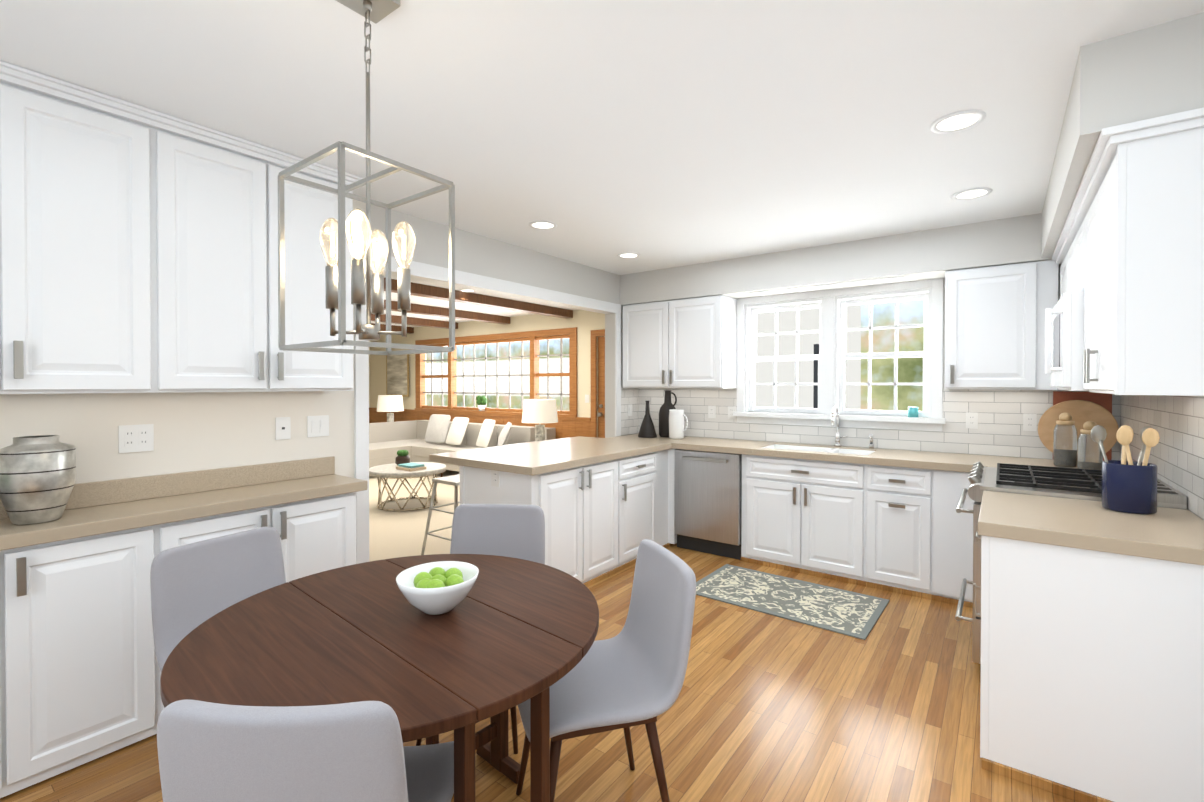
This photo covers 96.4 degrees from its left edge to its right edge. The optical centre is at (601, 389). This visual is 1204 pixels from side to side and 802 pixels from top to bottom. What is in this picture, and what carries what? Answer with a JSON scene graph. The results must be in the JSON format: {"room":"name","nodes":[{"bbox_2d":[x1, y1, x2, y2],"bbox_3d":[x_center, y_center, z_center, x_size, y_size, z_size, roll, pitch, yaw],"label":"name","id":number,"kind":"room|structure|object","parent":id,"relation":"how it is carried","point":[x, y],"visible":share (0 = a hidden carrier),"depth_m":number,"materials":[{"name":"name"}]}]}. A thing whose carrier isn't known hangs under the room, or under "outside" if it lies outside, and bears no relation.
{"room":"dining room and kitchen","nodes":[
{"label":"dining room and kitchen","id":0,"kind":"room"},
{"bbox_2d":[0,199,637,563],"bbox_3d":[-1.226,0.137,3.541,0.138,2.504,7.900,0,1,37],"label":"wall","id":1,"kind":"structure","parent":0,"point":[195,431],"depth_m":2.92,"materials":[{"name":"beige paint"}]},
{"bbox_2d":[0,68,159,393],"bbox_3d":[-2.167,-0.526,1.915,0.312,1.085,0.835,0,1,37],"label":"upper cabinet","id":2,"kind":"object","parent":1,"relation":"attached to","point":[138,248],"depth_m":1.98,"materials":[{"name":"white wood"}]},
{"bbox_2d":[118,424,153,452],"bbox_3d":[-2.037,0.214,2.357,0.009,0.118,0.118,0,1,37],"label":"electrical outlet plate","id":3,"kind":"object","parent":1,"relation":"attached to","point":[135,438],"depth_m":2.36,"materials":[{"name":"white plastic"}]},
{"bbox_2d":[160,120,358,392],"bbox_3d":[-1.669,-0.532,2.585,0.312,1.085,0.835,0,1,37],"label":"upper cabinet","id":4,"kind":"object","parent":1,"relation":"attached to","point":[219,196],"depth_m":2.40,"materials":[{"name":"white wood"}]},
{"bbox_2d":[275,417,290,439],"bbox_3d":[-1.680,0.205,2.838,0.008,0.116,0.072,0,1,37],"label":"electrical outlet plate","id":5,"kind":"object","parent":1,"relation":"attached to","point":[282,424],"depth_m":2.83,"materials":[{"name":"white plastic"}]},
{"bbox_2d":[307,415,328,436],"bbox_3d":[-1.570,0.204,2.983,0.010,0.116,0.116,0,1,37],"label":"light switch","id":6,"kind":"object","parent":1,"relation":"attached to","point":[317,426],"depth_m":2.98,"materials":[{"name":"white plastic"}]},
{"bbox_2d":[369,341,369,407],"bbox_3d":[-7.131,0.099,8.016,0.120,2.504,8.050,0,1,37],"label":"wall","id":7,"kind":"structure","parent":0,"point":[369,378],"depth_m":11.08,"materials":[{"name":"beige paint"}]},
{"bbox_2d":[377,395,403,421],"bbox_3d":[-3.877,0.723,9.873,0.540,1.228,0.540,0,1,37],"label":"table lamp","id":8,"kind":"object","parent":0,"point":[390,403],"visible":0.62,"depth_m":9.69,"materials":[{"name":"white fabric"}]},
{"bbox_2d":[369,470,459,561],"bbox_3d":[-4.204,1.393,5.762,7.280,0.054,7.900,0,1,37],"label":"floor","id":9,"kind":"structure","parent":0,"point":[394,534],"depth_m":5.58,"materials":[{"name":"beige carpet"}]},
{"bbox_2d":[369,462,445,510],"bbox_3d":[-2.279,1.136,6.324,0.860,0.440,0.860,0,1,37],"label":"round coffee table","id":10,"kind":"object","parent":9,"relation":"on","point":[387,471],"visible":0.92,"depth_m":6.11,"materials":[{"name":"beige wood"}]},
{"bbox_2d":[395,450,425,471],"bbox_3d":[-2.276,0.822,6.297,0.565,0.185,0.305,0,1,37],"label":"books stack","id":11,"kind":"object","parent":10,"relation":"on","point":[402,460],"visible":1,"depth_m":6.24,"materials":[{"name":"teal paper"}]},
{"bbox_2d":[421,474,459,554],"bbox_3d":[-1.163,1.053,4.387,0.444,0.662,0.444,0,1,37],"label":"metal bar stool","id":12,"kind":"object","parent":9,"relation":"on","point":[454,480],"visible":0.38,"depth_m":4.34,"materials":[{"name":"grey metal"}]},
{"bbox_2d":[369,420,555,476],"bbox_3d":[-2.555,0.950,8.090,3.150,0.800,2.030,0,1,37],"label":"sectional sofa","id":13,"kind":"object","parent":9,"relation":"on","point":[388,441],"visible":0.29,"depth_m":8.45,"materials":[{"name":"fabric"}]},
{"bbox_2d":[425,414,450,442],"bbox_3d":[-2.666,0.635,8.736,0.470,0.470,0.126,0,-17,29],"label":"sofa pillow","id":14,"kind":"object","parent":13,"relation":"on","point":[437,428],"visible":1,"depth_m":8.68,"materials":[{"name":"white fabric"}]},
{"bbox_2d":[446,417,468,444],"bbox_3d":[-2.260,0.648,8.410,0.450,0.450,0.126,0,-21,43],"label":"sofa pillow","id":15,"kind":"object","parent":13,"relation":"on","point":[457,431],"visible":1,"depth_m":8.34,"materials":[{"name":"white fabric"}]},
{"bbox_2d":[476,419,494,447],"bbox_3d":[-1.726,0.651,7.989,0.126,0.431,0.431,24,-13,-33],"label":"sofa pillow","id":16,"kind":"object","parent":13,"relation":"on","point":[485,433],"visible":1,"depth_m":7.90,"materials":[{"name":"white fabric"}]},
{"bbox_2d":[497,422,511,445],"bbox_3d":[-1.396,0.664,7.695,0.126,0.411,0.411,25,-7,-17],"label":"sofa pillow","id":17,"kind":"object","parent":13,"relation":"on","point":[504,436],"visible":0.85,"depth_m":7.57,"materials":[{"name":"white fabric"}]},
{"bbox_2d":[369,310,604,438],"bbox_3d":[-1.816,0.091,8.970,7.280,2.504,0.185,0,1,37],"label":"wall","id":18,"kind":"structure","parent":0,"point":[584,322],"depth_m":8.65,"materials":[{"name":"beige paint"}]},
{"bbox_2d":[386,354,408,396],"bbox_3d":[-3.960,-0.290,10.424,0.740,0.860,0.025,0,1,37],"label":"framed picture","id":19,"kind":"object","parent":18,"relation":"attached to","point":[397,374],"visible":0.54,"depth_m":10.40,"materials":[{"name":"gold metal"}]},
{"bbox_2d":[415,327,576,417],"bbox_3d":[-1.906,-0.252,8.996,3.900,1.310,0.145,0,1,37],"label":"window","id":20,"kind":"structure","parent":18,"relation":"in","point":[533,338],"depth_m":8.79,"materials":[{"name":"orange wood"}]},
{"bbox_2d":[476,395,486,410],"bbox_3d":[-2.014,0.232,9.021,0.212,0.259,0.154,0,1,37],"label":"potted plant","id":21,"kind":"object","parent":20,"relation":"on","point":[481,401],"visible":1,"depth_m":8.97,"materials":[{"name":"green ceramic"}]},
{"bbox_2d":[585,395,588,402],"bbox_3d":[-0.216,0.134,7.704,0.072,0.116,0.010,0,1,37],"label":"light switch","id":22,"kind":"object","parent":18,"relation":"attached to","point":[586,398],"visible":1,"depth_m":7.70,"materials":[{"name":"white plastic"}]},
{"bbox_2d":[591,329,604,437],"bbox_3d":[0.290,0.259,7.362,1.060,2.185,0.110,0,1,37],"label":"exterior door","id":23,"kind":"structure","parent":18,"relation":"in","point":[600,414],"depth_m":7.60,"materials":[{"name":"orange wood"}]},
{"bbox_2d":[0,543,1077,801],"bbox_3d":[-0.155,1.428,1.939,3.780,0.050,6.584,0,1,37],"label":"floor","id":24,"kind":"structure","parent":0,"point":[764,707],"depth_m":2.22,"materials":[{"name":"brown wood"}]},
{"bbox_2d":[0,524,163,797],"bbox_3d":[-2.159,0.966,1.921,0.332,0.850,0.836,0,1,37],"label":"base cabinet","id":25,"kind":"object","parent":24,"relation":"on","point":[80,673],"depth_m":1.97,"materials":[{"name":"white wood"}]},
{"bbox_2d":[150,527,285,671],"bbox_3d":[-1.217,0.978,1.905,0.536,0.853,0.473,0,1,27],"label":"dining chair","id":26,"kind":"object","parent":24,"relation":"on","point":[194,585],"visible":0.48,"depth_m":1.94,"materials":[{"name":"grey fabric"}]},
{"bbox_2d":[164,492,355,582],"bbox_3d":[-1.661,0.960,2.592,0.332,0.850,0.834,0,1,37],"label":"base cabinet","id":27,"kind":"object","parent":24,"relation":"on","point":[317,535],"depth_m":2.60,"materials":[{"name":"white wood"}]},
{"bbox_2d":[0,456,367,550],"bbox_3d":[-2.148,0.464,1.912,0.358,0.151,2.580,0,1,37],"label":"countertop","id":28,"kind":"structure","parent":27,"relation":"on","point":[101,507],"depth_m":2.35,"materials":[{"name":"beige stone"}]},
{"bbox_2d":[0,435,75,524],"bbox_3d":[-2.093,0.331,1.995,0.208,0.312,0.208,0,1,37],"label":"vase","id":29,"kind":"object","parent":28,"relation":"on","point":[37,477],"visible":1,"depth_m":1.94,"materials":[{"name":"silver metal"}]},
{"bbox_2d":[157,699,453,801],"bbox_3d":[-0.581,0.984,1.196,0.473,0.853,0.536,0,0,1],"label":"dining chair","id":30,"kind":"object","parent":24,"relation":"on","point":[342,752],"visible":0.88,"depth_m":0.94,"materials":[{"name":"grey fabric"}]},
{"bbox_2d":[160,554,598,801],"bbox_3d":[-0.569,1.031,1.580,1.120,0.750,1.120,0,1,42],"label":"round dining table","id":31,"kind":"object","parent":24,"relation":"on","point":[500,639],"visible":0.73,"depth_m":1.39,"materials":[{"name":"brown wood"}]},
{"bbox_2d":[396,561,478,614],"bbox_3d":[-0.487,0.598,1.602,0.236,0.112,0.236,0,1,37],"label":"bowl","id":32,"kind":"object","parent":31,"relation":"on","point":[437,588],"visible":1,"depth_m":1.56,"materials":[{"name":"white ceramic"}]},
{"bbox_2d":[416,504,544,753],"bbox_3d":[-0.506,0.975,2.327,0.473,0.853,0.536,0,0,5],"label":"dining chair","id":33,"kind":"object","parent":24,"relation":"on","point":[512,530],"visible":0.35,"depth_m":2.53,"materials":[{"name":"grey fabric"}]},
{"bbox_2d":[460,459,619,586],"bbox_3d":[-0.430,0.955,3.910,0.694,0.862,0.939,0,1,37],"label":"base cabinet","id":34,"kind":"object","parent":24,"relation":"on","point":[603,520],"depth_m":3.68,"materials":[{"name":"white wood"}]},
{"bbox_2d":[491,470,499,486],"bbox_3d":[-0.701,0.579,3.536,0.072,0.116,0.009,0,1,37],"label":"outlet","id":35,"kind":"object","parent":34,"relation":"attached to","point":[495,478],"visible":0.94,"depth_m":3.53,"materials":[{"name":"white plastic"}]},
{"bbox_2d":[429,436,672,475],"bbox_3d":[-0.322,0.494,4.274,1.050,0.050,1.710,0,1,37],"label":"countertop","id":36,"kind":"structure","parent":34,"relation":"on","point":[538,457],"depth_m":3.96,"materials":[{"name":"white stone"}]},
{"bbox_2d":[516,539,695,801],"bbox_3d":[-0.003,0.980,1.749,0.536,0.853,0.473,0,1,-17],"label":"dining chair","id":37,"kind":"object","parent":24,"relation":"on","point":[630,674],"visible":0.69,"depth_m":1.68,"materials":[{"name":"grey fabric"}]},
{"bbox_2d":[620,451,659,570],"bbox_3d":[0.023,0.950,4.508,0.680,0.862,0.561,0,1,37],"label":"base cabinet","id":38,"kind":"object","parent":24,"relation":"on","point":[639,474],"depth_m":4.30,"materials":[{"name":"white wood"}]},
{"bbox_2d":[660,449,671,547],"bbox_3d":[0.257,0.947,4.824,0.680,0.862,0.227,0,1,37],"label":"base cabinet","id":39,"kind":"object","parent":24,"relation":"on","point":[665,455],"depth_m":4.69,"materials":[{"name":"white wood"}]},
{"bbox_2d":[672,449,676,543],"bbox_3d":[0.523,0.945,5.148,0.722,0.862,0.609,0,1,37],"label":"base cabinet","id":40,"kind":"object","parent":24,"relation":"on","point":[674,536],"depth_m":4.70,"materials":[{"name":"white wood"}]},
{"bbox_2d":[674,449,741,559],"bbox_3d":[1.036,0.949,4.729,0.587,0.861,0.656,0,1,37],"label":"dishwasher","id":41,"kind":"object","parent":24,"relation":"on","point":[707,499],"visible":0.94,"depth_m":4.48,"materials":[{"name":"silver metal"}]},
{"bbox_2d":[696,564,889,639],"bbox_3d":[1.221,1.384,3.617,1.150,0.007,0.690,0,1,38],"label":"runner rug","id":42,"kind":"object","parent":24,"relation":"on","point":[848,613],"visible":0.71,"depth_m":3.54,"materials":[{"name":"grey fabric"}]},
{"bbox_2d":[745,470,864,585],"bbox_3d":[1.691,1.053,4.283,0.890,0.660,0.607,0,1,37],"label":"base cabinet","id":43,"kind":"object","parent":24,"relation":"on","point":[800,521],"depth_m":4.02,"materials":[{"name":"white wood"}]},
{"bbox_2d":[865,464,932,599],"bbox_3d":[2.195,0.955,3.909,0.393,0.862,0.607,0,1,37],"label":"base cabinet","id":44,"kind":"object","parent":24,"relation":"on","point":[905,530],"depth_m":3.66,"materials":[{"name":"white wood"}]},
{"bbox_2d":[616,433,1076,472],"bbox_3d":[1.544,0.572,4.367,3.936,0.207,0.629,0,1,37],"label":"countertop","id":45,"kind":"structure","parent":44,"relation":"on","point":[956,462],"depth_m":3.99,"materials":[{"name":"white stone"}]},
{"bbox_2d":[638,401,656,437],"bbox_3d":[0.439,0.284,5.197,0.184,0.350,0.184,0,1,37],"label":"vase","id":46,"kind":"object","parent":45,"relation":"on","point":[647,428],"visible":1,"depth_m":5.15,"materials":[{"name":"grey ceramic"}]},
{"bbox_2d":[659,390,676,436],"bbox_3d":[0.641,0.234,5.208,0.186,0.450,0.176,0,1,37],"label":"jug","id":47,"kind":"object","parent":45,"relation":"on","point":[666,406],"visible":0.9,"depth_m":5.16,"materials":[{"name":"grey ceramic"}]},
{"bbox_2d":[669,409,687,438],"bbox_3d":[0.717,0.326,5.028,0.193,0.270,0.144,0,1,37],"label":"pitcher","id":48,"kind":"object","parent":45,"relation":"on","point":[676,424],"visible":1,"depth_m":4.98,"materials":[{"name":"white ceramic"}]},
{"bbox_2d":[831,405,873,448],"bbox_3d":[1.976,0.297,4.266,0.295,0.341,0.209,0,1,37],"label":"gooseneck faucet","id":49,"kind":"object","parent":45,"relation":"on","point":[837,441],"visible":1,"depth_m":4.37,"materials":[{"name":"silver metal"}]},
{"bbox_2d":[1053,413,1072,466],"bbox_3d":[2.866,0.309,3.333,0.111,0.332,0.111,0,1,31],"label":"pasta jar","id":50,"kind":"object","parent":45,"relation":"on","point":[1063,430],"depth_m":3.30,"materials":[{"name":"white"}]},
{"bbox_2d":[1038,391,1118,460],"bbox_3d":[3.115,0.244,3.534,0.400,0.460,0.063,0,1,37],"label":"cutting boards","id":51,"kind":"object","parent":45,"relation":"on","point":[1081,408],"visible":0.67,"depth_m":3.51,"materials":[{"name":"brown wood"}]},
{"bbox_2d":[1073,421,1102,469],"bbox_3d":[2.857,0.331,3.153,0.111,0.292,0.111,0,1,31],"label":"pasta jar","id":52,"kind":"object","parent":45,"relation":"on","point":[1082,451],"depth_m":3.13,"materials":[{"name":"white"}]},
{"bbox_2d":[983,465,1090,474],"bbox_3d":[2.599,0.505,3.070,0.697,0.050,0.165,0,1,37],"label":"countertop","id":53,"kind":"structure","parent":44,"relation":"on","point":[995,466],"depth_m":3.35,"materials":[{"name":"white"}]},
{"bbox_2d":[933,470,973,607],"bbox_3d":[2.478,0.957,3.698,0.313,0.862,0.607,0,1,37],"label":"base cabinet","id":54,"kind":"object","parent":24,"relation":"on","point":[952,530],"depth_m":3.48,"materials":[{"name":"white wood"}]},
{"bbox_2d":[955,461,1186,663],"bbox_3d":[2.282,0.910,2.727,0.787,0.973,0.758,0,1,37],"label":"steel gas range","id":55,"kind":"object","parent":24,"relation":"on","point":[1081,484],"visible":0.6,"depth_m":2.61,"materials":[{"name":"grey metal"}]},
{"bbox_2d":[973,531,1203,801],"bbox_3d":[1.877,0.971,2.094,0.700,0.862,0.729,0,1,37],"label":"base cabinet","id":56,"kind":"object","parent":24,"relation":"on","point":[1092,677],"visible":0.77,"depth_m":1.82,"materials":[{"name":"white wood"}]},
{"bbox_2d":[978,490,1203,565],"bbox_3d":[1.880,0.513,2.085,0.676,0.050,0.737,0,1,37],"label":"countertop","id":57,"kind":"structure","parent":56,"relation":"on","point":[1170,534],"depth_m":1.93,"materials":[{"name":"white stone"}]},
{"bbox_2d":[1090,425,1159,513],"bbox_3d":[2.108,0.317,2.177,0.200,0.338,0.168,0,1,37],"label":"utensil crock","id":58,"kind":"object","parent":57,"relation":"on","point":[1129,485],"visible":1,"depth_m":2.12,"materials":[{"name":"blue ceramic"}]},
{"bbox_2d":[522,399,557,441],"bbox_3d":[-0.802,0.748,6.968,0.540,1.228,0.540,0,1,37],"label":"table lamp","id":59,"kind":"object","parent":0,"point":[539,411],"visible":0.46,"depth_m":6.79,"materials":[{"name":"white fabric"}]},
{"bbox_2d":[0,0,1203,326],"bbox_3d":[-2.594,-1.149,4.639,11.180,0.050,8.050,0,1,37],"label":"ceiling","id":60,"kind":"structure","parent":0,"point":[654,134],"depth_m":2.04,"materials":[{"name":"white paint"}]},
{"bbox_2d":[278,0,454,354],"bbox_3d":[-0.652,-0.602,1.503,0.332,0.990,0.332,0,1,37],"label":"pendant light","id":61,"kind":"object","parent":60,"relation":"hanging from","point":[374,247],"visible":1,"depth_m":1.49,"materials":[{"name":"silver metal"}]},
{"bbox_2d":[459,289,475,291],"bbox_3d":[-1.549,-1.134,6.198,0.193,0.005,0.193,0,0,-2],"label":"recessed light","id":62,"kind":"object","parent":60,"relation":"in","point":[463,290],"depth_m":6.18,"materials":[{"name":"white"}]},
{"bbox_2d":[371,278,572,333],"bbox_3d":[-3.339,-1.082,6.219,5.340,0.109,6.098,0,1,37],"label":"ceiling beam","id":63,"kind":"structure","parent":60,"relation":"attached to","point":[427,291],"depth_m":7.30,"materials":[{"name":"brown wood"}]},
{"bbox_2d":[529,220,556,229],"bbox_3d":[-0.399,-1.113,3.652,0.193,0.005,0.193,0,1,31],"label":"recessed light","id":64,"kind":"object","parent":60,"relation":"in","point":[544,225],"depth_m":3.65,"materials":[{"name":"white plastic"}]},
{"bbox_2d":[617,252,639,257],"bbox_3d":[0.224,-1.120,4.510,0.193,0.005,0.193,0,1,31],"label":"recessed light","id":65,"kind":"object","parent":60,"relation":"in","point":[628,254],"depth_m":4.51,"materials":[{"name":"white plastic"}]},
{"bbox_2d":[930,110,985,133],"bbox_3d":[1.464,-1.100,2.220,0.193,0.005,0.193,0,1,31],"label":"recessed light","id":66,"kind":"object","parent":60,"relation":"in","point":[958,121],"depth_m":2.21,"materials":[{"name":"white plastic"}]},
{"bbox_2d":[951,187,992,199],"bbox_3d":[2.098,-1.107,3.057,0.193,0.005,0.193,0,0,-2],"label":"recessed light","id":67,"kind":"object","parent":60,"relation":"in","point":[973,193],"depth_m":3.05,"materials":[{"name":"white plastic"}]},
{"bbox_2d":[706,267,1059,459],"bbox_3d":[1.899,0.128,4.596,3.660,2.504,0.150,0,1,37],"label":"wall","id":68,"kind":"structure","parent":0,"point":[943,343],"depth_m":4.02,"materials":[{"name":"white paint"}]},
{"bbox_2d":[623,295,736,387],"bbox_3d":[0.720,-0.421,5.150,1.060,0.818,0.341,0,1,37],"label":"upper cabinet","id":69,"kind":"object","parent":68,"relation":"attached to","point":[691,342],"depth_m":4.94,"materials":[{"name":"white wood"}]},
{"bbox_2d":[733,278,945,431],"bbox_3d":[1.919,-0.264,4.528,1.650,1.150,0.190,0,1,37],"label":"window","id":70,"kind":"structure","parent":68,"relation":"in","point":[831,356],"depth_m":4.48,"materials":[{"name":"white wood"}]},
{"bbox_2d":[908,407,917,416],"bbox_3d":[2.381,0.174,4.121,0.070,0.079,0.070,0,1,37],"label":"candle","id":71,"kind":"object","parent":70,"relation":"on","point":[912,411],"visible":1,"depth_m":4.09,"materials":[{"name":"teal glass"}]},
{"bbox_2d":[639,388,1119,459],"bbox_3d":[1.852,0.230,4.533,3.660,0.473,0.008,0,1,37],"label":"tile backsplash","id":72,"kind":"structure","parent":68,"relation":"attached to","point":[999,431],"depth_m":4.05,"materials":[{"name":"white tile"}]},
{"bbox_2d":[628,404,631,415],"bbox_3d":[0.286,0.213,5.472,0.010,0.116,0.072,0,1,37],"label":"outlet","id":73,"kind":"object","parent":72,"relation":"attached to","point":[629,406],"depth_m":5.47,"materials":[{"name":"white plastic"}]},
{"bbox_2d":[708,406,715,417],"bbox_3d":[1.044,0.216,5.123,0.072,0.116,0.009,0,1,37],"label":"outlet","id":74,"kind":"object","parent":72,"relation":"attached to","point":[711,409],"depth_m":5.12,"materials":[{"name":"white plastic"}]},
{"bbox_2d":[728,406,735,418],"bbox_3d":[1.205,0.217,5.004,0.072,0.116,0.009,0,1,37],"label":"outlet","id":75,"kind":"object","parent":72,"relation":"attached to","point":[731,409],"depth_m":5.00,"materials":[{"name":"white plastic"}]},
{"bbox_2d":[966,412,977,428],"bbox_3d":[2.683,0.226,3.907,0.072,0.116,0.009,0,1,37],"label":"outlet","id":76,"kind":"object","parent":72,"relation":"attached to","point":[971,418],"depth_m":3.91,"materials":[{"name":"white plastic"}]},
{"bbox_2d":[1023,414,1036,430],"bbox_3d":[2.948,0.228,3.711,0.072,0.116,0.009,0,1,37],"label":"outlet","id":77,"kind":"object","parent":72,"relation":"attached to","point":[1029,422],"depth_m":3.71,"materials":[{"name":"white plastic"}]},
{"bbox_2d":[945,260,1058,389],"bbox_3d":[2.707,-0.408,3.675,0.600,0.818,0.341,0,1,37],"label":"upper cabinet","id":78,"kind":"object","parent":68,"relation":"attached to","point":[994,327],"depth_m":3.54,"materials":[{"name":"white wood"}]},
{"bbox_2d":[620,12,1203,304],"bbox_3d":[1.128,-0.968,3.548,3.660,0.294,2.438,0,1,37],"label":"soffit","id":79,"kind":"structure","parent":0,"point":[1148,73],"depth_m":2.90,"materials":[{"name":"white paint"}]},
{"bbox_3d":[1.436,0.160,0.841,0.168,2.504,6.734,0,1,37],"label":"wall","id":80,"kind":"structure","parent":0,"visible":0},
{"bbox_2d":[621,388,638,435],"bbox_3d":[0.280,0.222,5.479,0.007,0.473,0.346,0,1,37],"label":"tile backsplash","id":81,"kind":"structure","parent":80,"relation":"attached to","point":[629,424],"depth_m":5.47,"materials":[{"name":"white tile"}]},
{"bbox_2d":[1056,247,1063,298],"bbox_3d":[2.836,-0.397,3.068,0.320,0.808,0.460,0,1,37],"label":"upper cabinet","id":82,"kind":"object","parent":80,"relation":"attached to","point":[1059,258],"depth_m":3.26,"materials":[{"name":"white wood"}]},
{"bbox_2d":[1064,227,1071,292],"bbox_3d":[2.585,-0.620,2.728,0.320,0.356,0.382,0,1,37],"label":"upper cabinet","id":83,"kind":"object","parent":80,"relation":"attached to","point":[1067,242],"depth_m":2.92,"materials":[{"name":"white wood"}]},
{"bbox_2d":[1072,211,1079,291],"bbox_3d":[2.358,-0.618,2.421,0.320,0.356,0.382,0,1,37],"label":"upper cabinet","id":84,"kind":"object","parent":80,"relation":"attached to","point":[1075,222],"depth_m":2.62,"materials":[{"name":"white wood"}]},
{"bbox_2d":[1045,291,1088,390],"bbox_3d":[2.419,-0.215,2.616,0.444,0.440,0.758,0,1,37],"label":"microwave","id":85,"kind":"object","parent":84,"relation":"attached to","point":[1064,334],"visible":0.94,"depth_m":2.40,"materials":[{"name":"white"}]},
{"bbox_2d":[1080,111,1203,395],"bbox_3d":[1.991,-0.388,1.928,0.320,0.808,0.849,0,1,37],"label":"upper cabinet","id":86,"kind":"object","parent":80,"relation":"attached to","point":[1128,254],"depth_m":1.64,"materials":[{"name":"white wood"}]},
{"bbox_2d":[1120,395,1203,519],"bbox_3d":[2.593,0.248,2.468,0.007,0.473,2.426,0,1,37],"label":"tile backsplash","id":87,"kind":"structure","parent":80,"relation":"attached to","point":[1176,455],"depth_m":2.36,"materials":[{"name":"white tile"}]},
{"label":"outside","id":88,"kind":"structure","parent":0,"visible":0},
{"bbox_2d":[426,338,568,410],"bbox_3d":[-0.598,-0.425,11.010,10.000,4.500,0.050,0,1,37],"label":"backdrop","id":89,"kind":"structure","parent":88,"point":[554,367],"depth_m":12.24,"materials":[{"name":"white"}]},
{"bbox_2d":[755,304,860,409],"bbox_3d":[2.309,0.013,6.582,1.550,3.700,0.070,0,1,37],"label":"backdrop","id":90,"kind":"structure","parent":88,"point":[808,369],"depth_m":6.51,"materials":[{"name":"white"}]},
{"bbox_2d":[861,299,923,410],"bbox_3d":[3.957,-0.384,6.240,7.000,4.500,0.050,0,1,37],"label":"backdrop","id":91,"kind":"structure","parent":88,"point":[910,369],"depth_m":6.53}
]}

